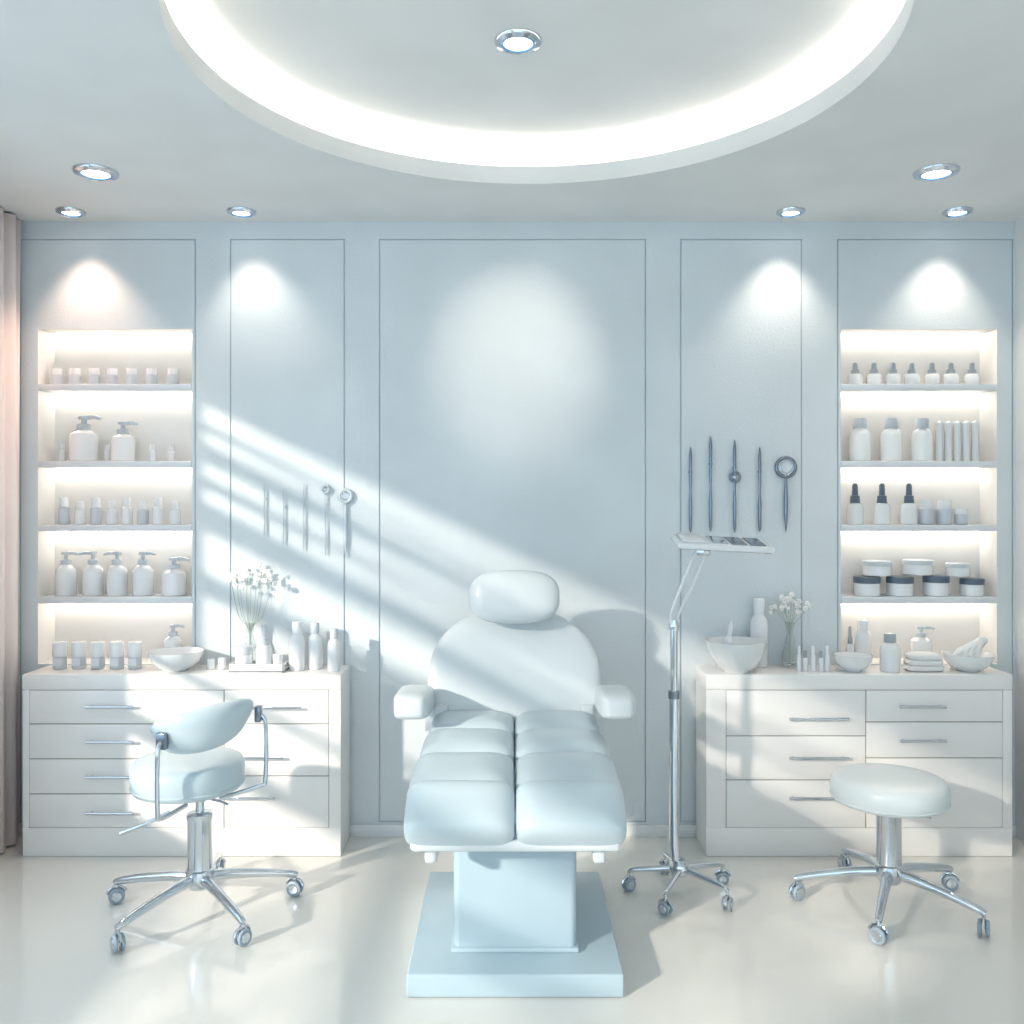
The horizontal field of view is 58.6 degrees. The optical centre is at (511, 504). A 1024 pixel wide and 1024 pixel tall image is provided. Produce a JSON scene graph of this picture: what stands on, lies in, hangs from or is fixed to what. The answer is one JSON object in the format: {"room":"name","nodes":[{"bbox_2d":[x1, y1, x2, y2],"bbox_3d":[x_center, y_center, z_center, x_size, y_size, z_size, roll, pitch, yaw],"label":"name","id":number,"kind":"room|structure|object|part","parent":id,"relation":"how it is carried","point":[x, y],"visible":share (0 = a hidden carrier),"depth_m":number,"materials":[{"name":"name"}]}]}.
{"room":"beauty treatment room","nodes":[
{"label":"beauty treatment room","id":0,"kind":"room"},
{"bbox_2d":[0,0,1023,221],"bbox_3d":[0.020,-1.421,1.300,4.700,0.175,6.000,0,0,0],"label":"ceiling","id":1,"kind":"structure","parent":0,"point":[281,110],"depth_m":3.28,"materials":[{"name":"paint"}]},
{"bbox_2d":[0,207,20,852],"bbox_3d":[-2.293,0.114,3.898,0.054,2.873,0.705,0,0,0],"label":"curtain","id":2,"kind":"object","parent":1,"relation":"hanging from","point":[10,228],"visible":1,"depth_m":4.15,"materials":[{"name":"fabric"}]},
{"bbox_2d":[55,206,86,217],"bbox_3d":[-2.000,-1.325,4.140,0.130,0.016,0.130,0,0,0],"label":"recessed light","id":3,"kind":"object","parent":1,"relation":"in","point":[72,212],"visible":1,"depth_m":4.12,"materials":[{"name":"silver metal"}]},
{"bbox_2d":[71,163,119,180],"bbox_3d":[-1.664,-1.325,3.650,0.176,0.016,0.176,0,0,0],"label":"recessed light","id":4,"kind":"object","parent":1,"relation":"in","point":[95,172],"visible":1,"depth_m":3.63,"materials":[{"name":"silver metal"}]},
{"bbox_2d":[226,206,255,217],"bbox_3d":[-1.227,-1.325,4.140,0.130,0.016,0.130,0,0,0],"label":"recessed light","id":5,"kind":"object","parent":1,"relation":"in","point":[236,211],"visible":1,"depth_m":4.12,"materials":[{"name":"silver metal"}]},
{"bbox_2d":[494,28,541,54],"bbox_3d":[0.020,-1.500,2.965,0.156,0.016,0.156,0,0,0],"label":"recessed light","id":6,"kind":"object","parent":1,"relation":"in","point":[515,41],"visible":1,"depth_m":2.95,"materials":[{"name":"silver metal"}]},
{"bbox_2d":[776,206,805,217],"bbox_3d":[1.264,-1.325,4.140,0.130,0.016,0.130,0,0,0],"label":"recessed light","id":7,"kind":"object","parent":1,"relation":"in","point":[794,211],"visible":1,"depth_m":4.12,"materials":[{"name":"silver metal"}]},
{"bbox_2d":[912,163,960,180],"bbox_3d":[1.696,-1.325,3.650,0.176,0.016,0.176,0,0,0],"label":"recessed light","id":8,"kind":"object","parent":1,"relation":"in","point":[936,172],"visible":1,"depth_m":3.63,"materials":[{"name":"silver metal"}]},
{"bbox_2d":[942,206,973,217],"bbox_3d":[2.020,-1.325,4.140,0.130,0.016,0.130,0,0,0],"label":"recessed light","id":9,"kind":"object","parent":1,"relation":"in","point":[955,212],"visible":1,"depth_m":4.12,"materials":[{"name":"silver metal"}]},
{"bbox_2d":[0,837,1023,1023],"bbox_3d":[0.020,1.610,1.350,5.100,0.100,6.500,0,0,0],"label":"floor","id":10,"kind":"structure","parent":0,"point":[339,950],"depth_m":3.19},
{"bbox_2d":[22,665,350,855],"bbox_3d":[-1.466,1.155,4.160,1.415,0.807,0.276,0,0,0],"label":"base cabinet","id":11,"kind":"object","parent":10,"relation":"on","point":[84,730],"visible":0.78,"depth_m":4.05,"materials":[{"name":"paint"}]},
{"bbox_2d":[52,641,141,668],"bbox_3d":[-1.907,0.690,4.200,0.407,0.122,0.063,0,0,0],"label":"jars","id":12,"kind":"object","parent":11,"relation":"on","point":[59,648],"visible":1,"depth_m":4.17,"materials":[{"name":"grey plastic"}]},
{"bbox_2d":[147,647,203,671],"bbox_3d":[-1.531,0.708,4.160,0.246,0.087,0.246,0,0,0],"label":"ceramic bowl","id":13,"kind":"object","parent":11,"relation":"on","point":[170,659],"visible":1,"depth_m":4.10,"materials":[{"name":"white ceramic"}]},
{"bbox_2d":[207,658,225,669],"bbox_3d":[-1.353,0.726,4.180,0.088,0.050,0.038,0,0,0],"label":"cups","id":14,"kind":"object","parent":11,"relation":"on","point":[221,661],"visible":1,"depth_m":4.17,"materials":[{"name":"white ceramic"}]},
{"bbox_2d":[224,563,277,659],"bbox_3d":[-1.212,0.510,4.226,0.248,0.481,0.092,0,0,0],"label":"flower vase","id":15,"kind":"object","parent":11,"relation":"on","point":[250,640],"visible":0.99,"depth_m":4.22,"materials":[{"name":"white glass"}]},
{"bbox_2d":[229,660,288,672],"bbox_3d":[-1.145,0.731,4.130,0.244,0.040,0.100,0,0,0],"label":"tray","id":16,"kind":"object","parent":11,"relation":"on","point":[233,668],"visible":0.88,"depth_m":4.08,"materials":[{"name":"white plastic"}]},
{"bbox_2d":[235,645,252,663],"bbox_3d":[-1.212,0.688,4.130,0.080,0.100,0.079,0,0,0],"label":"jar","id":17,"kind":"object","parent":16,"relation":"on","point":[243,653],"visible":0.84,"depth_m":4.10,"materials":[{"name":"white plastic"}]},
{"bbox_2d":[256,624,271,663],"bbox_3d":[-1.122,0.638,4.130,0.072,0.199,0.072,0,0,0],"label":"dropper bottle","id":18,"kind":"object","parent":16,"relation":"on","point":[264,650],"visible":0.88,"depth_m":4.11,"materials":[{"name":"white plastic"}]},
{"bbox_2d":[273,653,282,663],"bbox_3d":[-1.058,0.706,4.130,0.047,0.063,0.047,0,0,0],"label":"jar","id":19,"kind":"object","parent":16,"relation":"on","point":[278,657],"visible":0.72,"depth_m":4.11,"materials":[{"name":"white plastic"}]},
{"bbox_2d":[289,621,304,670],"bbox_3d":[-0.980,0.642,4.160,0.075,0.219,0.074,0,0,0],"label":"lotion bottle","id":20,"kind":"object","parent":11,"relation":"on","point":[297,639],"visible":1,"depth_m":4.13,"materials":[{"name":"white plastic"}]},
{"bbox_2d":[308,622,321,669],"bbox_3d":[-0.904,0.645,4.190,0.064,0.211,0.064,0,0,0],"label":"lotion bottle","id":21,"kind":"object","parent":11,"relation":"on","point":[314,640],"visible":1,"depth_m":4.17,"materials":[{"name":"white plastic"}]},
{"bbox_2d":[327,628,340,671],"bbox_3d":[-0.807,0.656,4.140,0.059,0.190,0.058,0,0,0],"label":"lotion bottle","id":22,"kind":"object","parent":11,"relation":"on","point":[333,647],"visible":1,"depth_m":4.12,"materials":[{"name":"white plastic"}]},
{"bbox_2d":[105,698,303,952],"bbox_3d":[-1.207,1.139,3.526,0.753,0.838,0.739,0,0,0],"label":"swivel chair","id":23,"kind":"object","parent":10,"relation":"on","point":[189,763],"visible":1,"depth_m":3.36,"materials":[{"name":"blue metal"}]},
{"bbox_3d":[-1.241,1.026,3.500,0.422,0.124,0.422,0,0,0],"label":"seat","id":24,"kind":"part","parent":23,"relation":"part of","materials":[{"name":"white leather"}]},
{"bbox_2d":[394,570,635,996],"bbox_3d":[0.010,0.916,3.382,0.924,1.286,1.237,0,0,0],"label":"chair","id":25,"kind":"object","parent":10,"relation":"on","point":[514,775],"visible":1,"depth_m":3.03,"materials":[{"name":"leather"}]},
{"bbox_3d":[0.010,0.685,3.872,0.736,0.490,0.256,0,0,0],"label":"backrest","id":26,"kind":"part","parent":25,"relation":"part of","materials":[{"name":"white leather"}]},
{"bbox_3d":[0.010,1.073,3.375,0.650,0.085,1.150,0,0,0],"label":"seat frame","id":27,"kind":"part","parent":25,"relation":"part of","materials":[{"name":"white leather"}]},
{"bbox_2d":[621,533,774,915],"bbox_3d":[0.735,0.836,3.674,0.589,1.446,0.457,0,0,0],"label":"tray stand","id":28,"kind":"object","parent":10,"relation":"on","point":[678,867],"visible":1,"depth_m":3.64,"materials":[{"name":"silver metal"}]},
{"bbox_3d":[0.711,0.324,3.660,0.168,0.314,0.050,0,0,0],"label":"arm","id":29,"kind":"part","parent":28,"relation":"part of","materials":[{"name":"white metal"}]},
{"bbox_2d":[695,665,1012,855],"bbox_3d":[1.542,1.155,4.160,1.362,0.807,0.276,0,0,0],"label":"base cabinet","id":30,"kind":"object","parent":10,"relation":"on","point":[770,740],"visible":0.88,"depth_m":4.05,"materials":[{"name":"paint"}]},
{"bbox_2d":[705,636,766,673],"bbox_3d":[1.011,0.681,4.120,0.271,0.140,0.271,0,0,0],"label":"ceramic bowl","id":31,"kind":"object","parent":30,"relation":"on","point":[741,657],"visible":0.98,"depth_m":4.04,"materials":[{"name":"white ceramic"}]},
{"bbox_2d":[723,621,733,644],"bbox_3d":[0.974,0.595,4.120,0.055,0.148,0.048,0,0,0],"label":"pestle","id":32,"kind":"object","parent":31,"relation":"in","point":[728,639],"visible":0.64,"depth_m":4.11,"materials":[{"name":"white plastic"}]},
{"bbox_2d":[750,598,767,667],"bbox_3d":[1.151,0.593,4.253,0.084,0.317,0.083,0,0,0],"label":"lotion bottle","id":33,"kind":"object","parent":30,"relation":"on","point":[758,622],"visible":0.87,"depth_m":4.22,"materials":[{"name":"white plastic"}]},
{"bbox_2d":[769,592,811,667],"bbox_3d":[1.285,0.577,4.228,0.180,0.349,0.086,0,0,-2],"label":"flower vase","id":34,"kind":"object","parent":30,"relation":"on","point":[789,653],"visible":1,"depth_m":4.22,"materials":[{"name":"clear glass"}]},
{"bbox_2d":[796,646,829,671],"bbox_3d":[1.358,0.694,4.120,0.148,0.115,0.022,0,0,0],"label":"vials","id":35,"kind":"object","parent":30,"relation":"on","point":[801,663],"visible":1,"depth_m":4.11,"materials":[{"name":"white plastic"}]},
{"bbox_2d":[846,626,853,651],"bbox_3d":[1.609,0.662,4.345,0.038,0.171,0.038,0,0,0],"label":"dropper bottle","id":36,"kind":"object","parent":30,"relation":"on","point":[849,646],"visible":0.7,"depth_m":4.33,"materials":[{"name":"white plastic"}]},
{"bbox_2d":[833,652,872,671],"bbox_3d":[1.546,0.715,4.140,0.172,0.072,0.172,0,0,0],"label":"ceramic bowl","id":37,"kind":"object","parent":30,"relation":"on","point":[848,661],"visible":1,"depth_m":4.09,"materials":[{"name":"white ceramic"}]},
{"bbox_2d":[854,620,871,662],"bbox_3d":[1.670,0.648,4.345,0.081,0.200,0.080,0,0,0],"label":"lotion bottle","id":38,"kind":"object","parent":30,"relation":"on","point":[862,636],"visible":0.73,"depth_m":4.32,"materials":[{"name":"white plastic"}]},
{"bbox_2d":[880,633,899,672],"bbox_3d":[1.706,0.665,4.120,0.086,0.172,0.085,0,0,0],"label":"lotion bottle","id":39,"kind":"object","parent":30,"relation":"on","point":[889,650],"visible":1,"depth_m":4.09,"materials":[{"name":"white plastic"}]},
{"bbox_2d":[902,651,944,671],"bbox_3d":[1.868,0.711,4.150,0.170,0.080,0.110,0,0,0],"label":"folded towels","id":40,"kind":"object","parent":30,"relation":"on","point":[920,661],"visible":1,"depth_m":4.10,"materials":[{"name":"fabric"}]},
{"bbox_2d":[910,625,934,651],"bbox_3d":[1.951,0.661,4.355,0.096,0.174,0.096,0,0,-39],"label":"pump bottle","id":41,"kind":"object","parent":40,"relation":"on","point":[920,642],"visible":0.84,"depth_m":4.33,"materials":[{"name":"white plastic"}]},
{"bbox_2d":[940,649,995,671],"bbox_3d":[2.073,0.712,4.150,0.227,0.077,0.227,0,0,0],"label":"ceramic bowl","id":42,"kind":"object","parent":30,"relation":"on","point":[960,663],"visible":0.96,"depth_m":4.08,"materials":[{"name":"white ceramic"}]},
{"bbox_2d":[953,637,987,656],"bbox_3d":[2.083,0.648,4.148,0.168,0.098,0.064,0,0,0],"label":"hand towel","id":43,"kind":"object","parent":42,"relation":"on","point":[974,648],"visible":0.96,"depth_m":4.12,"materials":[{"name":"fabric"}]},
{"bbox_2d":[788,763,989,944],"bbox_3d":[1.452,1.305,3.571,0.721,0.508,0.715,0,0,0],"label":"stool","id":44,"kind":"object","parent":10,"relation":"on","point":[892,793],"visible":1,"depth_m":3.49,"materials":[{"name":"white leather"}]},
{"bbox_3d":[1.466,1.103,3.550,0.438,0.104,0.438,0,0,0],"label":"seat","id":45,"kind":"part","parent":44,"relation":"part of","materials":[{"name":"white leather"}]},
{"bbox_2d":[17,222,1014,824],"bbox_3d":[0.020,0.114,4.380,4.700,2.893,0.160,0,0,0],"label":"wall","id":46,"kind":"structure","parent":0,"point":[486,397],"depth_m":4.30,"materials":[{"name":"paint"}]},
{"bbox_2d":[38,335,191,602],"bbox_3d":[-1.870,-0.176,4.378,0.723,1.301,0.163,0,0,0],"label":"wall shelves","id":47,"kind":"object","parent":46,"relation":"attached to","point":[58,389],"visible":0.75,"depth_m":4.30,"materials":[{"name":"paint"}]},
{"bbox_2d":[55,551,78,595],"bbox_3d":[-2.137,0.327,4.375,0.096,0.212,0.097,0,0,-40],"label":"pump bottle","id":48,"kind":"object","parent":47,"relation":"on","point":[65,574],"visible":1,"depth_m":4.34,"materials":[{"name":"white plastic"}]},
{"bbox_2d":[69,415,101,460],"bbox_3d":[-2.051,-0.320,4.375,0.130,0.224,0.130,0,0,-41],"label":"pump bottle","id":49,"kind":"object","parent":47,"relation":"on","point":[83,442],"visible":0.88,"depth_m":4.33,"materials":[{"name":"white plastic"}]},
{"bbox_2d":[79,551,103,595],"bbox_3d":[-2.008,0.327,4.375,0.096,0.212,0.097,0,0,40],"label":"pump bottle","id":50,"kind":"object","parent":47,"relation":"on","point":[92,574],"visible":1,"depth_m":4.34,"materials":[{"name":"white plastic"}]},
{"bbox_2d":[50,368,178,383],"bbox_3d":[-1.902,-0.611,4.375,0.613,0.082,0.058,0,0,0],"label":"jars","id":51,"kind":"object","parent":47,"relation":"on","point":[56,377],"visible":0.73,"depth_m":4.35,"materials":[{"name":"grey plastic"}]},
{"bbox_2d":[103,551,127,595],"bbox_3d":[-1.893,0.327,4.375,0.096,0.212,0.097,0,0,40],"label":"pump bottle","id":52,"kind":"object","parent":47,"relation":"on","point":[116,574],"visible":1,"depth_m":4.34,"materials":[{"name":"white plastic"}]},
{"bbox_2d":[58,445,174,460],"bbox_3d":[-1.902,-0.249,4.395,0.562,0.082,0.034,0,0,0],"label":"vials","id":53,"kind":"object","parent":47,"relation":"on","point":[61,453],"visible":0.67,"depth_m":4.38,"materials":[{"name":"white plastic"}]},
{"bbox_2d":[58,497,180,524],"bbox_3d":[-1.881,0.029,4.375,0.585,0.129,0.052,0,0,0],"label":"vials","id":54,"kind":"object","parent":47,"relation":"on","point":[63,509],"visible":1,"depth_m":4.36,"materials":[{"name":"grey plastic"}]},
{"bbox_2d":[110,421,137,460],"bbox_3d":[-1.864,-0.305,4.375,0.111,0.194,0.110,0,0,-40],"label":"pump bottle","id":55,"kind":"object","parent":47,"relation":"on","point":[122,444],"visible":0.86,"depth_m":4.34,"materials":[{"name":"white plastic"}]},
{"bbox_2d":[132,551,155,595],"bbox_3d":[-1.768,0.327,4.375,0.096,0.212,0.097,0,0,-40],"label":"pump bottle","id":56,"kind":"object","parent":47,"relation":"on","point":[142,574],"visible":1,"depth_m":4.34,"materials":[{"name":"white plastic"}]},
{"bbox_2d":[161,557,189,595],"bbox_3d":[-1.619,0.340,4.375,0.115,0.186,0.116,0,0,-41],"label":"pump bottle","id":57,"kind":"object","parent":47,"relation":"on","point":[173,579],"visible":1,"depth_m":4.33,"materials":[{"name":"white plastic"}]},
{"bbox_2d":[163,624,184,647],"bbox_3d":[-1.613,0.657,4.345,0.086,0.182,0.086,0,0,-38],"label":"pump bottle","id":58,"kind":"object","parent":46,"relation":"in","point":[173,640],"visible":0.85,"depth_m":4.33,"materials":[{"name":"white plastic"}]},
{"bbox_2d":[262,483,266,535],"bbox_3d":[-1.163,0.021,4.290,0.016,0.250,0.019,0,0,0],"label":"tool","id":59,"kind":"object","parent":46,"relation":"attached to","point":[263,498],"visible":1,"depth_m":4.28,"materials":[{"name":"white metal"}]},
{"bbox_2d":[282,490,284,544],"bbox_3d":[-1.074,0.059,4.290,0.016,0.259,0.019,0,0,0],"label":"tool","id":60,"kind":"object","parent":46,"relation":"attached to","point":[283,506],"visible":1,"depth_m":4.28,"materials":[{"name":"white metal"}]},
{"bbox_2d":[301,483,305,549],"bbox_3d":[-0.980,0.054,4.290,0.016,0.316,0.019,0,0,0],"label":"tool","id":61,"kind":"object","parent":46,"relation":"attached to","point":[302,502],"visible":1,"depth_m":4.28,"materials":[{"name":"white metal"}]},
{"bbox_2d":[321,482,329,555],"bbox_3d":[-0.876,0.066,4.287,0.044,0.348,0.025,0,0,0],"label":"tool","id":62,"kind":"object","parent":46,"relation":"attached to","point":[324,488],"visible":1,"depth_m":4.28,"materials":[{"name":"white metal"}]},
{"bbox_2d":[338,488,352,557],"bbox_3d":[-0.782,0.085,4.288,0.074,0.329,0.024,0,0,0],"label":"mirror","id":63,"kind":"object","parent":46,"relation":"attached to","point":[345,495],"visible":1,"depth_m":4.28,"materials":[{"name":"white metal"}]},
{"bbox_2d":[18,825,1015,836],"bbox_3d":[0.020,1.532,4.294,4.700,0.055,0.012,0,0,0],"label":"baseboard","id":64,"kind":"structure","parent":46,"relation":"attached to","point":[355,830],"depth_m":4.29,"materials":[{"name":"white plastic"}]},
{"bbox_2d":[688,447,691,532],"bbox_3d":[0.838,-0.071,4.288,0.017,0.405,0.022,0,0,0],"label":"probe","id":65,"kind":"object","parent":46,"relation":"attached to","point":[690,451],"visible":0.97,"depth_m":4.28,"materials":[{"name":"grey metal"}]},
{"bbox_2d":[708,436,711,531],"bbox_3d":[0.932,-0.099,4.288,0.017,0.452,0.022,0,0,0],"label":"probe","id":66,"kind":"object","parent":46,"relation":"attached to","point":[710,441],"visible":1,"depth_m":4.28,"materials":[{"name":"grey metal"}]},
{"bbox_2d":[729,440,740,532],"bbox_3d":[1.046,-0.087,4.287,0.058,0.438,0.025,0,0,0],"label":"probe","id":67,"kind":"object","parent":46,"relation":"attached to","point":[734,467],"visible":1,"depth_m":4.28,"materials":[{"name":"metal"}]},
{"bbox_2d":[757,447,761,531],"bbox_3d":[1.163,-0.073,4.288,0.017,0.400,0.022,0,0,0],"label":"probe","id":68,"kind":"object","parent":46,"relation":"attached to","point":[759,471],"visible":1,"depth_m":4.28,"materials":[{"name":"grey metal"}]},
{"bbox_2d":[775,456,796,530],"bbox_3d":[1.286,-0.049,4.288,0.106,0.362,0.024,0,0,0],"label":"mirror","id":69,"kind":"object","parent":46,"relation":"attached to","point":[785,466],"visible":1,"depth_m":4.28,"materials":[{"name":"metal"}]},
{"bbox_2d":[841,335,996,602],"bbox_3d":[1.917,-0.176,4.378,0.733,1.301,0.163,0,0,0],"label":"wall shelves","id":70,"kind":"object","parent":46,"relation":"attached to","point":[846,389],"visible":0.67,"depth_m":4.30,"materials":[{"name":"paint"}]},
{"bbox_2d":[849,418,870,460],"bbox_3d":[1.668,-0.311,4.375,0.101,0.206,0.100,0,0,0],"label":"lotion bottle","id":71,"kind":"object","parent":70,"relation":"on","point":[859,437],"visible":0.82,"depth_m":4.34,"materials":[{"name":"white plastic"}]},
{"bbox_2d":[846,483,917,524],"bbox_3d":[1.773,-0.005,4.375,0.335,0.196,0.076,0,0,0],"label":"bottles","id":72,"kind":"object","parent":70,"relation":"on","point":[854,509],"visible":1,"depth_m":4.35,"materials":[{"name":"white plastic"}]},
{"bbox_2d":[880,418,901,460],"bbox_3d":[1.816,-0.311,4.375,0.101,0.206,0.100,0,0,0],"label":"lotion bottle","id":73,"kind":"object","parent":70,"relation":"on","point":[890,437],"visible":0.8,"depth_m":4.34,"materials":[{"name":"white plastic"}]},
{"bbox_2d":[848,363,979,383],"bbox_3d":[1.924,-0.626,4.375,0.628,0.110,0.066,0,0,0],"label":"bottles","id":74,"kind":"object","parent":70,"relation":"on","point":[854,377],"visible":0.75,"depth_m":4.36,"materials":[{"name":"white plastic"}]},
{"bbox_2d":[853,559,984,596],"bbox_3d":[1.944,0.347,4.374,0.620,0.171,0.141,0,0,0],"label":"jars","id":75,"kind":"object","parent":70,"relation":"on","point":[867,584],"visible":1,"depth_m":4.32,"materials":[{"name":"white plastic"}]},
{"bbox_2d":[911,418,933,460],"bbox_3d":[1.965,-0.311,4.375,0.101,0.206,0.100,0,0,0],"label":"lotion bottle","id":76,"kind":"object","parent":70,"relation":"on","point":[922,438],"visible":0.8,"depth_m":4.34,"materials":[{"name":"white plastic"}]},
{"bbox_2d":[918,499,967,524],"bbox_3d":[2.065,0.034,4.375,0.235,0.120,0.072,0,0,0],"label":"jars","id":77,"kind":"object","parent":70,"relation":"on","point":[925,506],"visible":1,"depth_m":4.35,"materials":[{"name":"grey plastic"}]},
{"bbox_2d":[935,421,978,460],"bbox_3d":[2.132,-0.306,4.375,0.207,0.196,0.034,0,0,0],"label":"tubes","id":78,"kind":"object","parent":70,"relation":"on","point":[938,425],"visible":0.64,"depth_m":4.36,"materials":[{"name":"white plastic"}]},
{"bbox_2d":[1015,217,1023,841],"bbox_3d":[2.430,-0.061,1.450,0.120,3.243,6.300,0,0,0],"label":"wall","id":79,"kind":"structure","parent":0,"point":[1019,225],"depth_m":4.26,"materials":[{"name":"paint"}]}
]}

